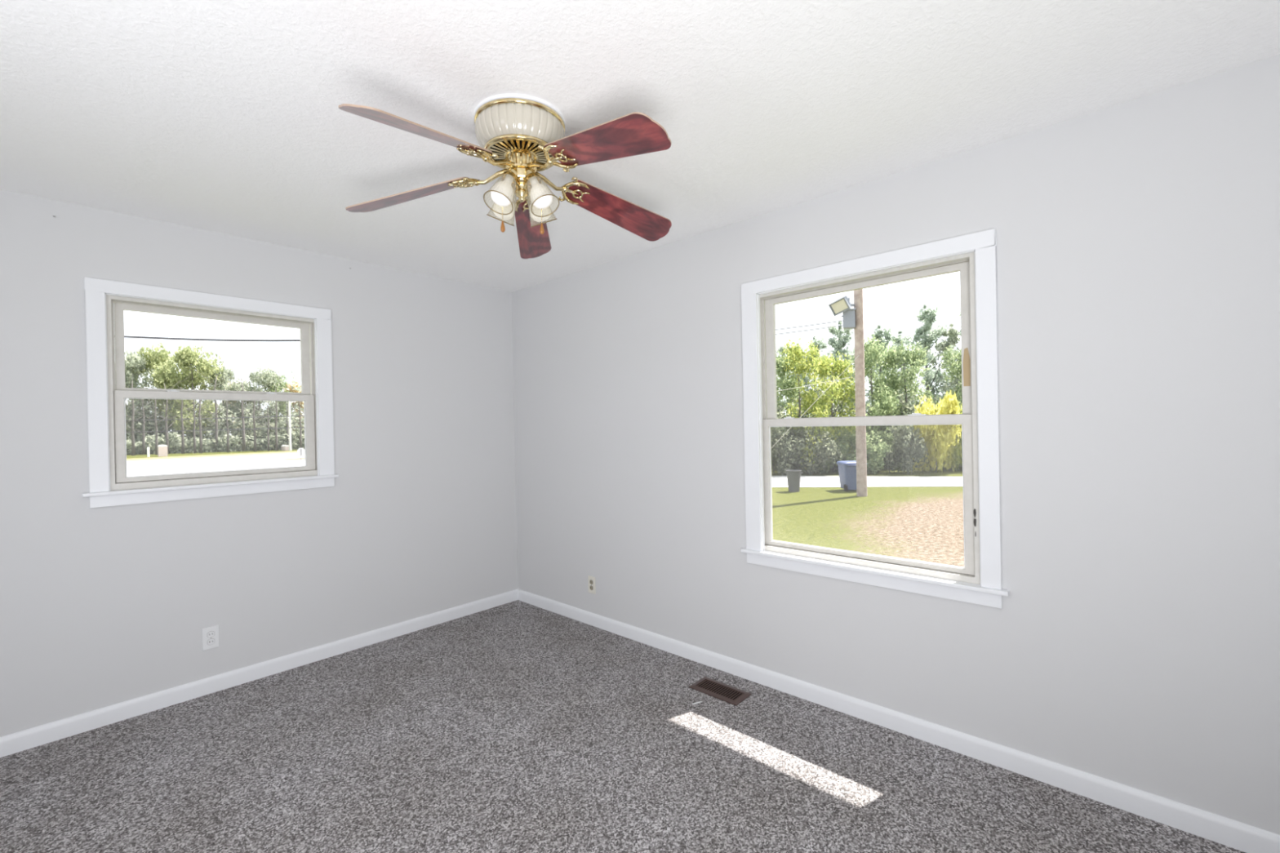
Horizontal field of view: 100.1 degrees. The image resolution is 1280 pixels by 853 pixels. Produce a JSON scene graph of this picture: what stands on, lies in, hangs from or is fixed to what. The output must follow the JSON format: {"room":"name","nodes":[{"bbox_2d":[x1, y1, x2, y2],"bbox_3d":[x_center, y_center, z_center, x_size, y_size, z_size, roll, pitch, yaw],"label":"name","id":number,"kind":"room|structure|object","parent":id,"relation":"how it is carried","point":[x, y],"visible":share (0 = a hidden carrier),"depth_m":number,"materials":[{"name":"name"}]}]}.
{"room":"empty bedroom","nodes":[
{"label":"empty bedroom","id":0,"kind":"room"},
{"bbox_2d":[0,189,518,737],"bbox_3d":[-2.158,0.180,3.054,0.120,2.440,3.590,-1,0,42],"label":"wall","id":1,"kind":"structure","parent":0,"point":[100,607],"depth_m":2.91,"materials":[{"name":"white paint"}]},
{"bbox_2d":[81,276,338,508],"bbox_3d":[-2.263,-0.165,2.914,0.151,1.076,1.084,-1,0,42],"label":"window","id":2,"kind":"structure","parent":1,"relation":"in","point":[109,484],"depth_m":2.77,"materials":[{"name":"white paint"}]},
{"bbox_2d":[202,625,219,650],"bbox_3d":[-2.261,1.115,2.826,0.009,0.115,0.070,-1,0,42],"label":"wall outlet","id":3,"kind":"object","parent":1,"relation":"attached to","point":[211,639],"visible":1,"depth_m":2.82,"materials":[{"name":"white plastic"}]},
{"bbox_2d":[207,638,214,644],"bbox_3d":[-2.260,1.134,2.825,0.005,0.032,0.032,-1,0,42],"label":"receptacle","id":4,"kind":"object","parent":3,"relation":"attached to","point":[210,641],"depth_m":2.82,"materials":[{"name":"grey plastic"}]},
{"bbox_2d":[207,631,214,637],"bbox_3d":[-2.261,1.095,2.825,0.002,0.033,0.032,-1,0,42],"label":"receptacle","id":5,"kind":"object","parent":3,"relation":"attached to","point":[210,633],"depth_m":2.82,"materials":[{"name":"grey plastic"}]},
{"bbox_2d":[0,588,518,757],"bbox_3d":[-2.085,1.357,3.013,0.014,0.083,3.350,-1,0,42],"label":"baseboard","id":6,"kind":"structure","parent":1,"relation":"attached to","point":[25,740],"depth_m":2.85,"materials":[{"name":"white paint"}]},
{"bbox_2d":[0,600,1244,852],"bbox_3d":[-0.437,1.446,1.526,4.690,0.150,3.590,-1,0,42],"label":"floor","id":7,"kind":"structure","parent":0,"point":[516,726],"depth_m":2.12,"materials":[{"name":"grey carpet"}]},
{"bbox_2d":[688,676,751,706],"bbox_3d":[0.407,1.346,2.737,0.286,0.008,0.145,-1,0,42],"label":"floor vent","id":8,"kind":"object","parent":7,"relation":"in","point":[726,693],"visible":1,"depth_m":2.73,"materials":[{"name":"brown metal"}]},
{"bbox_2d":[0,0,1279,292],"bbox_3d":[-0.487,-1.078,1.518,4.690,0.020,3.590,-1,0,42],"label":"ceiling","id":9,"kind":"structure","parent":0,"point":[224,117],"depth_m":1.73,"materials":[{"name":"white paint"}]},
{"bbox_2d":[338,93,671,258],"bbox_3d":[-0.377,-0.867,1.847,1.188,0.409,1.258,-1,0,42],"label":"ceiling fan","id":10,"kind":"object","parent":9,"relation":"hanging from","point":[522,135],"visible":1,"depth_m":1.79,"materials":[{"name":"red wood"}]},
{"bbox_2d":[488,140,551,168],"bbox_3d":[-0.417,-0.950,1.880,0.228,0.018,0.228,-1,0,42],"label":"vent grille","id":11,"kind":"object","parent":10,"relation":"attached to","point":[504,149],"depth_m":1.84,"materials":[{"name":"gold metal"}]},
{"bbox_2d":[511,53,1279,835],"bbox_3d":[0.745,0.123,2.769,4.570,2.440,0.120,-1,0,42],"label":"wall","id":12,"kind":"structure","parent":0,"point":[1134,642],"depth_m":1.99,"materials":[{"name":"white paint"}]},
{"bbox_2d":[587,575,595,594],"bbox_3d":[-0.331,1.086,3.674,0.070,0.115,0.009,-1,0,42],"label":"wall outlet","id":13,"kind":"object","parent":12,"relation":"attached to","point":[591,580],"visible":1,"depth_m":3.67,"materials":[{"name":"white plastic"}]},
{"bbox_2d":[740,228,1009,608],"bbox_3d":[1.008,-0.024,2.501,1.180,1.478,0.151,-1,0,42],"label":"window","id":14,"kind":"structure","parent":12,"relation":"in","point":[979,582],"depth_m":2.32,"materials":[{"name":"white paint"}]},
{"bbox_2d":[517,589,1279,852],"bbox_3d":[0.683,1.304,2.759,4.436,0.083,0.014,-1,0,42],"label":"baseboard","id":15,"kind":"structure","parent":12,"relation":"attached to","point":[1232,833],"depth_m":2.15,"materials":[{"name":"white paint"}]},
{"label":"outside","id":16,"kind":"structure","parent":0,"visible":0},
{"bbox_2d":[126,429,964,567],"bbox_3d":[-4.527,2.220,74.884,400.000,0.020,400.000,-1,0,42],"label":"lawn","id":17,"kind":"structure","parent":16,"point":[918,523],"depth_m":13.00,"materials":[{"name":"green plant"}]},
{"bbox_2d":[115,349,161,455],"bbox_3d":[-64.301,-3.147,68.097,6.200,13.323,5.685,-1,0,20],"label":"broadleaf tree","id":18,"kind":"object","parent":17,"relation":"on","point":[135,363],"visible":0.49,"depth_m":67.58,"materials":[{"name":"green plant"}]},
{"bbox_2d":[126,399,158,454],"bbox_3d":[-58.609,-0.800,63.043,3.287,8.409,3.899,-1,0,-44],"label":"bare tree","id":19,"kind":"object","parent":17,"relation":"on","point":[142,409],"visible":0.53,"depth_m":63.12,"materials":[{"name":"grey plant"}]},
{"bbox_2d":[146,447,150,457],"bbox_3d":[-50.951,2.663,55.574,0.120,1.050,0.200,-1,0,42],"label":"marker post","id":20,"kind":"object","parent":17,"relation":"on","point":[148,448],"visible":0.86,"depth_m":55.52,"materials":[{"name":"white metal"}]},
{"bbox_2d":[137,385,173,454],"bbox_3d":[-55.503,-0.758,61.717,3.208,8.206,3.805,-1,0,-12],"label":"bare tree","id":21,"kind":"object","parent":17,"relation":"on","point":[155,421],"visible":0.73,"depth_m":61.58,"materials":[{"name":"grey plant"}]},
{"bbox_2d":[157,444,168,457],"bbox_3d":[-50.539,2.596,56.777,0.734,1.360,0.734,-1,0,42],"label":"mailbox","id":22,"kind":"object","parent":17,"relation":"on","point":[162,449],"visible":0.91,"depth_m":56.54,"materials":[{"name":"beige"}]},
{"bbox_2d":[134,342,195,432],"bbox_3d":[-61.929,-3.735,70.085,6.401,14.415,6.633,-1,0,-30],"label":"broadleaf tree","id":23,"kind":"object","parent":17,"relation":"on","point":[157,357],"visible":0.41,"depth_m":68.90,"materials":[{"name":"green plant"}]},
{"bbox_2d":[142,377,188,453],"bbox_3d":[-56.221,-1.347,63.733,4.371,9.425,3.684,-1,0,-13],"label":"bare tree","id":24,"kind":"object","parent":17,"relation":"on","point":[167,402],"visible":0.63,"depth_m":63.51,"materials":[{"name":"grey plant"}]},
{"bbox_2d":[161,378,199,453],"bbox_3d":[-53.939,-1.117,63.454,3.465,8.864,4.111,-1,0,-29],"label":"bare tree","id":25,"kind":"object","parent":17,"relation":"on","point":[181,401],"visible":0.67,"depth_m":63.27,"materials":[{"name":"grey plant"}]},
{"bbox_2d":[149,343,224,437],"bbox_3d":[-57.643,-3.697,68.843,7.234,14.169,6.633,-1,0,-11],"label":"broadleaf tree","id":26,"kind":"object","parent":17,"relation":"on","point":[185,357],"visible":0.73,"depth_m":68.21,"materials":[{"name":"green plant"}]},
{"bbox_2d":[179,400,208,453],"bbox_3d":[-53.617,-0.586,64.265,3.034,7.761,3.599,-1,0,-13],"label":"bare tree","id":27,"kind":"object","parent":17,"relation":"on","point":[193,412],"visible":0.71,"depth_m":64.27,"materials":[{"name":"grey plant"}]},
{"bbox_2d":[184,382,220,453],"bbox_3d":[-52.269,-1.163,63.976,3.474,8.888,4.122,-1,0,-44],"label":"bare tree","id":28,"kind":"object","parent":17,"relation":"on","point":[199,406],"visible":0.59,"depth_m":63.77,"materials":[{"name":"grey plant"}]},
{"bbox_2d":[188,365,235,452],"bbox_3d":[-52.746,-2.083,66.528,4.994,10.769,4.210,-1,0,4],"label":"bare tree","id":29,"kind":"object","parent":17,"relation":"on","point":[215,405],"visible":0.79,"depth_m":66.65,"materials":[{"name":"grey plant"}]},
{"bbox_2d":[125,371,304,455],"bbox_3d":[-57.998,-2.594,74.421,59.442,12.477,90.363,-1,0,42],"label":"undergrowth","id":30,"kind":"object","parent":17,"relation":"on","point":[175,438],"visible":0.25,"depth_m":67.70,"materials":[{"name":"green plant"}]},
{"bbox_2d":[204,363,239,434],"bbox_3d":[-56.022,-2.624,72.001,4.330,11.908,4.487,-1,0,45],"label":"broadleaf tree","id":31,"kind":"object","parent":17,"relation":"on","point":[226,372],"visible":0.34,"depth_m":71.51,"materials":[{"name":"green plant"}]},
{"bbox_2d":[212,400,242,452],"bbox_3d":[-49.820,-0.438,65.122,2.512,7.299,3.342,-1,0,2],"label":"bare tree","id":32,"kind":"object","parent":17,"relation":"on","point":[227,418],"visible":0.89,"depth_m":65.18,"materials":[{"name":"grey plant"}]},
{"bbox_2d":[222,380,247,428],"bbox_3d":[-58.565,-1.731,77.939,4.359,10.151,4.753,-1,0,16],"label":"broadleaf tree","id":33,"kind":"object","parent":17,"relation":"on","point":[239,380],"visible":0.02,"depth_m":77.48,"materials":[{"name":"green plant"}]},
{"bbox_2d":[226,365,283,451],"bbox_3d":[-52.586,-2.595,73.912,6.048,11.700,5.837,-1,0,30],"label":"broadleaf tree","id":34,"kind":"object","parent":17,"relation":"on","point":[267,375],"visible":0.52,"depth_m":73.29,"materials":[{"name":"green plant"}]},
{"bbox_2d":[243,382,271,451],"bbox_3d":[-47.079,-1.147,66.205,2.970,8.630,3.952,-1,0,-35],"label":"bare tree","id":35,"kind":"object","parent":17,"relation":"on","point":[253,402],"visible":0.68,"depth_m":65.98,"materials":[{"name":"grey plant"}]},
{"bbox_2d":[255,400,279,451],"bbox_3d":[-46.751,-0.349,66.995,2.402,6.981,3.197,-1,0,0],"label":"bare tree","id":36,"kind":"object","parent":17,"relation":"on","point":[268,424],"visible":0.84,"depth_m":66.84,"materials":[{"name":"grey plant"}]},
{"bbox_2d":[261,384,293,450],"bbox_3d":[-45.806,-1.279,67.436,3.042,8.841,4.049,-1,0,34],"label":"bare tree","id":37,"kind":"object","parent":17,"relation":"on","point":[276,411],"visible":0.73,"depth_m":66.99,"materials":[{"name":"grey plant"}]},
{"bbox_2d":[262,374,292,427],"bbox_3d":[-51.425,-2.178,76.021,4.359,10.786,4.754,-1,0,-7],"label":"broadleaf tree","id":38,"kind":"object","parent":17,"relation":"on","point":[286,383],"visible":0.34,"depth_m":75.50,"materials":[{"name":"green plant"}]},
{"bbox_2d":[280,444,288,450],"bbox_3d":[-44.426,2.716,67.269,0.816,0.810,0.816,-1,0,42],"label":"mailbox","id":39,"kind":"object","parent":17,"relation":"on","point":[284,447],"visible":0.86,"depth_m":66.97,"materials":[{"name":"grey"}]},
{"bbox_2d":[283,402,298,444],"bbox_3d":[-45.652,-0.642,70.181,3.441,7.515,2.586,-1,0,43],"label":"bare tree","id":40,"kind":"object","parent":17,"relation":"on","point":[286,421],"visible":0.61,"depth_m":69.93,"materials":[{"name":"grey plant"}]},
{"bbox_2d":[288,401,296,450],"bbox_3d":[-43.619,-0.071,67.353,0.315,6.350,1.051,-1,0,22],"label":"light pole","id":41,"kind":"object","parent":17,"relation":"on","point":[289,402],"visible":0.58,"depth_m":66.92,"materials":[{"name":"white metal"}]},
{"bbox_2d":[283,380,304,448],"bbox_3d":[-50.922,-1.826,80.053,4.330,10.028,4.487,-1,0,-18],"label":"broadleaf tree","id":42,"kind":"object","parent":17,"relation":"on","point":[291,384],"visible":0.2,"depth_m":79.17,"materials":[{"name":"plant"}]},
{"bbox_2d":[297,448,304,462],"bbox_3d":[-25.280,2.215,39.988,0.554,1.237,0.070,-1,0,1],"label":"road sign","id":43,"kind":"object","parent":17,"relation":"on","point":[300,451],"visible":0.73,"depth_m":40.01,"materials":[{"name":"white metal"}]},
{"bbox_2d":[770,347,802,470],"bbox_3d":[6.135,-0.649,24.907,3.180,5.767,2.852,-1,0,-27],"label":"broadleaf tree","id":44,"kind":"object","parent":17,"relation":"on","point":[781,383],"visible":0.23,"depth_m":24.17,"materials":[{"name":"green plant"}]},
{"bbox_2d":[770,426,804,475],"bbox_3d":[6.196,1.060,24.171,2.462,2.405,2.760,-1,0,13],"label":"shrub","id":45,"kind":"object","parent":17,"relation":"on","point":[784,442],"visible":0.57,"depth_m":23.53,"materials":[{"name":"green plant"}]},
{"bbox_2d":[784,469,802,492],"bbox_3d":[5.220,1.842,18.198,0.516,0.725,0.516,-1,0,42],"label":"trash can","id":46,"kind":"object","parent":17,"relation":"on","point":[793,476],"visible":1,"depth_m":18.03,"materials":[{"name":"grey plastic"}]},
{"bbox_2d":[776,342,821,416],"bbox_3d":[9.141,-1.498,32.809,4.062,7.317,2.842,-1,0,-25],"label":"pine tree","id":47,"kind":"object","parent":17,"relation":"on","point":[780,348],"visible":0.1,"depth_m":32.77,"materials":[{"name":"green plant"}]},
{"bbox_2d":[780,337,831,472],"bbox_3d":[7.399,-0.943,24.356,2.355,6.322,2.314,-1,0,28],"label":"broadleaf tree","id":48,"kind":"object","parent":17,"relation":"on","point":[797,357],"visible":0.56,"depth_m":24.14,"materials":[{"name":"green plant"}]},
{"bbox_2d":[777,426,844,475],"bbox_3d":[7.763,0.980,24.243,2.957,2.509,2.638,-1,0,-32],"label":"shrub","id":49,"kind":"object","parent":17,"relation":"on","point":[826,452],"visible":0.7,"depth_m":23.50,"materials":[{"name":"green plant"}]},
{"bbox_2d":[784,335,838,417],"bbox_3d":[10.695,-1.752,32.741,3.464,7.771,3.916,-1,0,-22],"label":"pine tree","id":50,"kind":"object","parent":17,"relation":"on","point":[819,342],"visible":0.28,"depth_m":32.59,"materials":[{"name":"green plant"}]},
{"bbox_2d":[805,351,855,471],"bbox_3d":[9.085,-0.688,25.179,2.620,5.724,2.598,-1,0,-11],"label":"broadleaf tree","id":51,"kind":"object","parent":17,"relation":"on","point":[843,392],"visible":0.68,"depth_m":24.89,"materials":[{"name":"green plant"}]},
{"bbox_2d":[811,426,867,473],"bbox_3d":[9.141,1.048,24.678,2.760,2.300,2.462,-1,0,10],"label":"shrub","id":52,"kind":"object","parent":17,"relation":"on","point":[850,439],"visible":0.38,"depth_m":24.18,"materials":[{"name":"green plant"}]},
{"bbox_2d":[836,460,856,491],"bbox_3d":[7.185,1.674,18.154,0.770,0.985,0.867,-1,0,0],"label":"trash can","id":53,"kind":"object","parent":17,"relation":"on","point":[847,468],"visible":0.55,"depth_m":17.89,"materials":[{"name":"blue plastic"}]},
{"bbox_2d":[828,288,866,496],"bbox_3d":[6.474,-2.526,16.616,1.137,9.620,0.568,-1,0,-12],"label":"utility pole","id":54,"kind":"object","parent":17,"relation":"on","point":[853,318],"visible":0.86,"depth_m":16.66,"materials":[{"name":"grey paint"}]},
{"bbox_2d":[775,324,843,334],"bbox_3d":[-0.389,-2.604,16.323,14.288,0.971,0.024,-1,0,-4],"label":"overhead wire","id":55,"kind":"object","parent":54,"relation":"attached to","point":[841,325],"visible":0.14,"depth_m":16.68,"materials":[{"name":"grey"}]},
{"bbox_2d":[776,320,843,329],"bbox_3d":[-0.014,-2.900,17.247,13.529,0.701,0.024,-1,0,4],"label":"overhead wire","id":56,"kind":"object","parent":54,"relation":"attached to","point":[842,320],"visible":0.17,"depth_m":16.87,"materials":[{"name":"grey"}]},
{"bbox_2d":[776,376,854,391],"bbox_3d":[0.648,-0.725,16.329,12.293,1.462,0.014,-1,0,-4],"label":"overhead wire","id":57,"kind":"object","parent":54,"relation":"attached to","point":[853,376],"visible":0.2,"depth_m":16.68,"materials":[{"name":"grey"}]},
{"bbox_2d":[771,355,859,448],"bbox_3d":[4.559,0.024,16.178,4.720,4.410,0.016,-1,0,-12],"label":"overhead wire","id":58,"kind":"object","parent":54,"relation":"attached to","point":[859,355],"visible":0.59,"depth_m":16.37,"materials":[{"name":"grey"}]},
{"bbox_2d":[822,320,873,417],"bbox_3d":[11.874,-2.095,31.905,3.823,8.435,2.675,-1,0,15],"label":"pine tree","id":59,"kind":"object","parent":17,"relation":"on","point":[838,343],"visible":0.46,"depth_m":31.68,"materials":[{"name":"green plant"}]},
{"bbox_2d":[771,373,962,470],"bbox_3d":[13.233,-0.885,32.159,41.909,6.174,12.988,-1,0,2],"label":"undergrowth","id":60,"kind":"object","parent":17,"relation":"on","point":[907,406],"visible":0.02,"depth_m":28.10,"materials":[{"name":"green plant"}]},
{"bbox_2d":[848,333,900,453],"bbox_3d":[11.181,-1.177,25.808,2.492,6.638,2.536,-1,0,0],"label":"broadleaf tree","id":61,"kind":"object","parent":17,"relation":"on","point":[872,348],"visible":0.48,"depth_m":25.40,"materials":[{"name":"green plant"}]},
{"bbox_2d":[851,426,905,474],"bbox_3d":[10.636,1.068,24.339,2.563,2.196,2.286,-1,0,-28],"label":"shrub","id":62,"kind":"object","parent":17,"relation":"on","point":[876,445],"visible":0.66,"depth_m":23.68,"materials":[{"name":"green plant"}]},
{"bbox_2d":[864,324,911,414],"bbox_3d":[15.024,-2.138,32.801,3.709,8.385,3.259,-1,0,2],"label":"pine tree","id":63,"kind":"object","parent":17,"relation":"on","point":[878,335],"visible":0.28,"depth_m":32.86,"materials":[{"name":"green plant"}]},
{"bbox_2d":[873,330,922,404],"bbox_3d":[16.491,-2.045,34.181,3.010,8.130,4.301,-1,0,24],"label":"pine tree","id":64,"kind":"object","parent":17,"relation":"on","point":[898,339],"visible":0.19,"depth_m":33.68,"materials":[{"name":"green plant"}]},
{"bbox_2d":[869,339,934,434],"bbox_3d":[13.163,-1.129,26.836,2.994,6.453,2.969,-1,0,11],"label":"broadleaf tree","id":65,"kind":"object","parent":17,"relation":"on","point":[894,380],"visible":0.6,"depth_m":26.57,"materials":[{"name":"green plant"}]},
{"bbox_2d":[883,425,928,474],"bbox_3d":[11.687,0.857,23.507,1.873,2.614,1.671,-1,0,-38],"label":"shrub","id":66,"kind":"object","parent":17,"relation":"on","point":[905,439],"visible":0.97,"depth_m":23.16,"materials":[{"name":"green plant"}]},
{"bbox_2d":[897,303,959,413],"bbox_3d":[17.161,-2.677,31.744,3.503,9.408,3.078,-1,0,37],"label":"pine tree","id":67,"kind":"object","parent":17,"relation":"on","point":[928,316],"visible":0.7,"depth_m":31.68,"materials":[{"name":"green plant"}]},
{"bbox_2d":[905,390,961,472],"bbox_3d":[12.943,0.306,23.829,2.264,3.798,2.026,-1,0,15],"label":"bush","id":68,"kind":"object","parent":17,"relation":"on","point":[938,451],"visible":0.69,"depth_m":23.41,"materials":[{"name":"yellow plant"}]},
{"bbox_2d":[928,323,961,397],"bbox_3d":[19.049,-2.191,33.095,3.010,8.333,4.301,-1,0,-16],"label":"pine tree","id":69,"kind":"object","parent":17,"relation":"on","point":[953,333],"visible":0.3,"depth_m":32.76,"materials":[{"name":"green plant"}]},
{"bbox_2d":[929,345,962,412],"bbox_3d":[15.673,-1.112,26.157,2.536,6.322,2.492,-1,0,40],"label":"broadleaf tree","id":70,"kind":"object","parent":17,"relation":"on","point":[952,369],"visible":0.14,"depth_m":26.38,"materials":[{"name":"green plant"}]},
{"bbox_2d":[942,308,960,411],"bbox_3d":[19.003,-2.911,30.956,2.897,9.816,3.297,-1,0,40],"label":"pine tree","id":71,"kind":"object","parent":17,"relation":"on","point":[959,315],"visible":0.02,"depth_m":31.16,"materials":[{"name":"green plant"}]},
{"bbox_2d":[945,400,962,471],"bbox_3d":[14.597,0.461,24.188,1.407,3.346,1.577,-1,0,8],"label":"bush","id":72,"kind":"object","parent":17,"relation":"on","point":[957,451],"visible":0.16,"depth_m":23.95,"materials":[{"name":"green plant"}]},
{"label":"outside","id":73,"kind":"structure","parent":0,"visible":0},
{"bbox_2d":[124,335,300,342],"bbox_3d":[-11.539,-2.627,14.265,28.487,1.200,0.056,-1,0,1],"label":"overhead wire","id":74,"kind":"object","parent":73,"point":[125,336],"visible":0.22,"depth_m":14.25,"materials":[{"name":"grey"}]},
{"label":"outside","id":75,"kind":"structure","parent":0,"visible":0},
{"bbox_2d":[125,415,303,421],"bbox_3d":[-39.867,-0.763,50.004,52.106,0.461,0.071,-1,0,0],"label":"overhead wire","id":76,"kind":"object","parent":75,"point":[290,415],"visible":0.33,"depth_m":49.98,"materials":[{"name":"grey"}]},
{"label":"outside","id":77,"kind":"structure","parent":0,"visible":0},
{"bbox_2d":[125,426,304,432],"bbox_3d":[-39.845,0.337,50.007,52.106,0.461,0.071,-1,0,0],"label":"overhead wire","id":78,"kind":"object","parent":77,"point":[303,427],"visible":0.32,"depth_m":49.98,"materials":[{"name":"grey"}]},
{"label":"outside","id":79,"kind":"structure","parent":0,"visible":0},
{"bbox_2d":[771,475,962,487],"bbox_3d":[17.090,1.962,20.290,35.072,0.020,4.830,-1,0,7],"label":"road","id":80,"kind":"structure","parent":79,"point":[776,481],"depth_m":20.53,"materials":[{"name":"concrete"}]},
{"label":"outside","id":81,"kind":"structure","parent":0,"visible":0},
{"bbox_2d":[126,453,305,476],"bbox_3d":[-25.265,2.752,34.326,58.400,0.020,92.000,-1,0,42],"label":"road","id":82,"kind":"structure","parent":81,"point":[185,465],"depth_m":40.65,"materials":[{"name":"concrete"}]},
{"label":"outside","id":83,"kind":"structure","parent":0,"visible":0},
{"bbox_2d":[126,450,297,461],"bbox_3d":[-45.783,3.095,54.293,8.340,0.020,95.303,-1,0,36],"label":"verge","id":84,"kind":"structure","parent":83,"point":[295,451],"depth_m":55.47,"materials":[{"name":"green plant"}]},
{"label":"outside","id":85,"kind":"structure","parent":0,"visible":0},
{"bbox_2d":[270,457,305,460],"bbox_3d":[-25.271,2.668,53.718,3.187,0.020,21.251,-1,0,24],"label":"verge","id":86,"kind":"structure","parent":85,"point":[295,458],"depth_m":45.28,"materials":[{"name":"white concrete"}]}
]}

